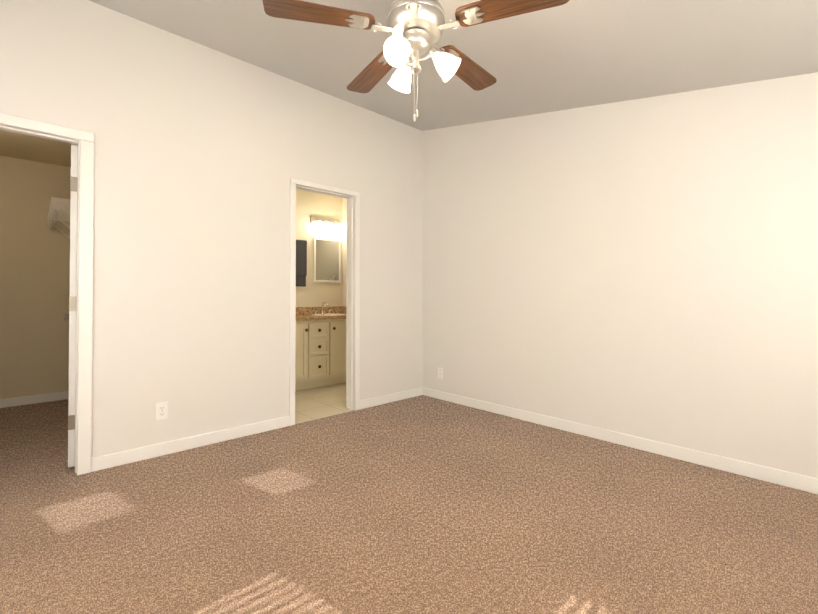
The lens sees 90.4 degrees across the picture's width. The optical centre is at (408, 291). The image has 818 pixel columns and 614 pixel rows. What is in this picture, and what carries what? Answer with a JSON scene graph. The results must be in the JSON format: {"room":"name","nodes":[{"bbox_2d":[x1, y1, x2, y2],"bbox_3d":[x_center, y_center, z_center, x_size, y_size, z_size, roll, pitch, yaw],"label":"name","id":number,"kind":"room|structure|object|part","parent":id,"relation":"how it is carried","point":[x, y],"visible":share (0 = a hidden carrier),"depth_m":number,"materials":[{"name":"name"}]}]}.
{"room":"empty bedroom","nodes":[
{"label":"empty bedroom","id":0,"kind":"room"},
{"bbox_2d":[0,155,70,398],"bbox_3d":[-4.102,-0.122,3.866,1.530,2.490,0.120,1,-1,-43],"label":"wall","id":1,"kind":"structure","parent":0,"point":[34,292],"depth_m":4.08,"materials":[{"name":"beige paint"}]},
{"bbox_2d":[0,391,68,407],"bbox_3d":[-4.056,1.080,3.801,1.530,0.085,0.017,1,-1,-43],"label":"baseboard","id":2,"kind":"structure","parent":1,"relation":"attached to","point":[30,399],"depth_m":4.06,"materials":[{"name":"white wood"}]},
{"bbox_2d":[47,197,69,237],"bbox_3d":[-3.155,-0.579,3.789,0.312,0.342,1.270,1,-1,-43],"label":"closet shelf","id":3,"kind":"object","parent":1,"relation":"attached to","point":[56,217],"visible":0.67,"depth_m":3.65,"materials":[{"name":"white metal"}]},
{"bbox_3d":[-3.245,-0.684,3.714,0.055,0.103,1.260,1,-1,-43],"label":"hang rod","id":4,"kind":"part","parent":3,"relation":"part of","materials":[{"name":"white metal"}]},
{"bbox_2d":[0,130,77,166],"bbox_3d":[-3.321,-1.377,3.050,1.820,0.100,2.401,1,-1,-43],"label":"ceiling","id":5,"kind":"structure","parent":0,"point":[27,147],"depth_m":3.75,"materials":[{"name":"beige paint"}]},
{"bbox_2d":[0,0,421,457],"bbox_3d":[-1.358,-0.366,3.144,4.240,2.960,0.120,1,-1,-43],"label":"wall","id":6,"kind":"structure","parent":0,"point":[203,154],"depth_m":2.92,"materials":[{"name":"white paint"}]},
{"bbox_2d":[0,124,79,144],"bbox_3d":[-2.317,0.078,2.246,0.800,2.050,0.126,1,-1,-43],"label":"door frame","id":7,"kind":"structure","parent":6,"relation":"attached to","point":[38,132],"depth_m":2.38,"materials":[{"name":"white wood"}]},
{"bbox_2d":[0,113,94,474],"bbox_3d":[-2.315,0.088,2.244,0.760,2.030,0.035,1,-1,-43],"label":"door frame","id":8,"kind":"object","parent":6,"relation":"attached to","point":[78,178],"visible":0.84,"depth_m":2.48,"materials":[{"name":"white wood"}]},
{"bbox_2d":[68,177,76,429],"bbox_3d":[-2.085,0.072,2.529,0.044,1.584,0.047,1,-1,-43],"label":"closet door hinges","id":9,"kind":"object","parent":6,"relation":"attached to","point":[72,307],"visible":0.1,"depth_m":2.54,"materials":[{"name":"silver metal"}]},
{"bbox_2d":[68,145,77,467],"bbox_3d":[-2.329,0.091,2.843,0.035,2.015,0.754,1,-1,-37],"label":"closet door","id":10,"kind":"structure","parent":6,"relation":"in","point":[72,314],"depth_m":2.54,"materials":[{"name":"white wood"}]},
{"bbox_2d":[64,313,68,320],"bbox_3d":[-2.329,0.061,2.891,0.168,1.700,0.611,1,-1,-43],"label":"door handle","id":11,"kind":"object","parent":10,"relation":"attached to","point":[66,316],"depth_m":3.03,"materials":[{"name":"white metal"}]},
{"bbox_2d":[156,401,167,420],"bbox_3d":[-1.672,0.809,2.748,0.072,0.116,0.010,1,-1,-43],"label":"outlet","id":12,"kind":"object","parent":6,"relation":"attached to","point":[158,411],"depth_m":2.75,"materials":[{"name":"white plastic"}]},
{"bbox_2d":[91,387,422,471],"bbox_3d":[-1.312,1.071,3.078,4.000,0.085,0.013,1,-1,-43],"label":"baseboard","id":13,"kind":"structure","parent":6,"relation":"attached to","point":[134,455],"depth_m":2.93,"materials":[{"name":"white wood"}]},
{"bbox_2d":[289,178,359,425],"bbox_3d":[-0.779,0.088,3.677,0.710,2.065,0.152,1,-1,-43],"label":"door frame","id":14,"kind":"structure","parent":6,"relation":"attached to","point":[293,182],"depth_m":3.84,"materials":[{"name":"white wood"}]},
{"bbox_2d":[296,189,341,306],"bbox_3d":[-1.702,-0.108,4.979,2.240,2.490,0.120,1,-1,-43],"label":"wall","id":15,"kind":"structure","parent":0,"point":[312,293],"depth_m":5.34,"materials":[{"name":"beige paint"}]},
{"bbox_2d":[296,240,307,286],"bbox_3d":[-1.482,-0.357,5.054,0.500,0.589,0.072,1,-1,-43],"label":"towel","id":16,"kind":"object","parent":15,"relation":"attached to","point":[301,260],"visible":0.42,"depth_m":5.13,"materials":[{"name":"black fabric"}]},
{"bbox_2d":[296,305,342,312],"bbox_3d":[-1.402,0.251,5.155,1.306,0.100,0.020,1,-1,-43],"label":"backsplash","id":17,"kind":"structure","parent":15,"relation":"attached to","point":[338,309],"depth_m":5.27,"materials":[{"name":"brown stone"}]},
{"bbox_2d":[310,215,341,231],"bbox_3d":[-1.073,-0.893,5.384,0.440,0.190,0.155,1,-1,-43],"label":"sconce","id":18,"kind":"object","parent":15,"relation":"attached to","point":[321,222],"visible":1,"depth_m":5.34,"materials":[{"name":"white glass"}]},
{"bbox_2d":[313,237,340,282],"bbox_3d":[-1.094,-0.413,5.444,0.420,0.590,0.030,1,-1,-43],"label":"bathroom mirror","id":19,"kind":"object","parent":15,"relation":"attached to","point":[326,260],"visible":1,"depth_m":5.43,"materials":[{"name":"white mirror"}]},
{"bbox_2d":[295,382,353,423],"bbox_3d":[-1.164,1.179,4.385,2.240,0.100,1.700,1,-1,-43],"label":"floor","id":20,"kind":"structure","parent":0,"point":[318,402],"depth_m":4.12,"materials":[{"name":"beige tile"}]},
{"bbox_2d":[295,317,345,390],"bbox_3d":[-1.198,0.736,4.938,1.296,0.800,0.607,1,-1,-43],"label":"bathroom vanity","id":21,"kind":"object","parent":20,"relation":"on","point":[320,347],"depth_m":4.75,"materials":[{"name":"beige paint"}]},
{"bbox_2d":[296,313,314,320],"bbox_3d":[-1.212,0.317,4.951,1.306,0.038,0.577,1,-1,-43],"label":"countertop","id":22,"kind":"structure","parent":21,"relation":"on","point":[299,316],"depth_m":4.64,"materials":[{"name":"brown stone"}]},
{"bbox_2d":[311,301,334,312],"bbox_3d":[-1.085,0.215,5.237,0.294,0.174,0.161,1,-1,-43],"label":"faucet","id":23,"kind":"object","parent":22,"relation":"on","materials":[{"name":"silver metal"}]},
{"bbox_2d":[307,313,345,316],"bbox_3d":[-1.010,0.366,5.154,0.476,0.153,0.371,1,-1,-43],"label":"sink","id":24,"kind":"object","parent":22,"relation":"in","point":[308,314],"depth_m":5.06,"materials":[{"name":"white ceramic"}]},
{"bbox_2d":[0,395,817,613],"bbox_3d":[-0.916,1.156,2.431,4.540,0.100,6.540,1,-1,-43],"label":"floor","id":25,"kind":"structure","parent":0,"point":[422,504],"depth_m":1.91,"materials":[{"name":"brown carpet"}]},
{"bbox_2d":[89,0,817,130],"bbox_3d":[0.012,-1.495,1.687,4.280,0.951,4.180,1,-1,-43],"label":"ceiling","id":26,"kind":"structure","parent":0,"point":[570,54],"depth_m":2.46,"materials":[{"name":"white paint"}]},
{"bbox_2d":[262,0,568,121],"bbox_3d":[0.041,-1.106,1.857,1.235,0.709,1.249,1,-1,-43],"label":"ceiling fan","id":27,"kind":"object","parent":26,"relation":"hanging from","point":[414,28],"visible":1,"depth_m":1.76,"materials":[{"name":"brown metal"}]},
{"label":"blade","id":28,"kind":"part","parent":27,"relation":"part of","materials":[{"name":"brown wood"}]},
{"bbox_3d":[-0.188,-1.171,2.178,0.142,0.006,0.463,-5,2,-32],"label":"blade","id":29,"kind":"part","parent":27,"relation":"part of","materials":[{"name":"brown wood"}]},
{"bbox_3d":[-0.036,-1.011,1.699,0.127,0.126,0.113,1,-1,-43],"label":"lamp shade","id":30,"kind":"part","parent":27,"relation":"part of","materials":[{"name":"white glass"}]},
{"bbox_3d":[-0.031,-1.008,1.947,0.113,0.126,0.127,1,-1,-43],"label":"lamp shade","id":31,"kind":"part","parent":27,"relation":"part of","materials":[{"name":"white glass"}]},
{"bbox_3d":[0.031,-1.217,1.824,0.256,0.140,0.256,1,-1,-43],"label":"motor","id":32,"kind":"part","parent":27,"relation":"part of","materials":[{"name":"silver metal"}]},
{"bbox_3d":[0.179,-1.009,1.818,0.119,0.126,0.118,1,-1,-43],"label":"lamp shade","id":33,"kind":"part","parent":27,"relation":"part of","materials":[{"name":"white glass"}]},
{"bbox_3d":[0.300,-1.171,2.142,0.142,0.006,0.463,-7,-5,40],"label":"blade","id":34,"kind":"part","parent":27,"relation":"part of","materials":[{"name":"brown wood"}]},
{"bbox_3d":[0.416,-1.177,1.666,0.463,0.006,0.142,0,-6,22],"label":"blade","id":35,"kind":"part","parent":27,"relation":"part of","materials":[{"name":"brown wood"}]},
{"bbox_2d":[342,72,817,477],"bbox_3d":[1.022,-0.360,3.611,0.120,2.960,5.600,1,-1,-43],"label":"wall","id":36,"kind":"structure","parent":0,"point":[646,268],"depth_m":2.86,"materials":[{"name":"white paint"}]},
{"bbox_2d":[438,368,442,378],"bbox_3d":[0.328,0.858,4.247,0.009,0.115,0.070,1,-1,-43],"label":"wall jack","id":37,"kind":"object","parent":36,"relation":"attached to","point":[440,373],"visible":1,"depth_m":4.24,"materials":[{"name":"white plastic"}]},
{"bbox_2d":[423,387,817,493],"bbox_3d":[1.475,1.070,3.009,0.013,0.085,3.887,1,-1,-43],"label":"baseboard","id":38,"kind":"structure","parent":36,"relation":"attached to","point":[779,477],"depth_m":2.79,"materials":[{"name":"white wood"}]}
]}

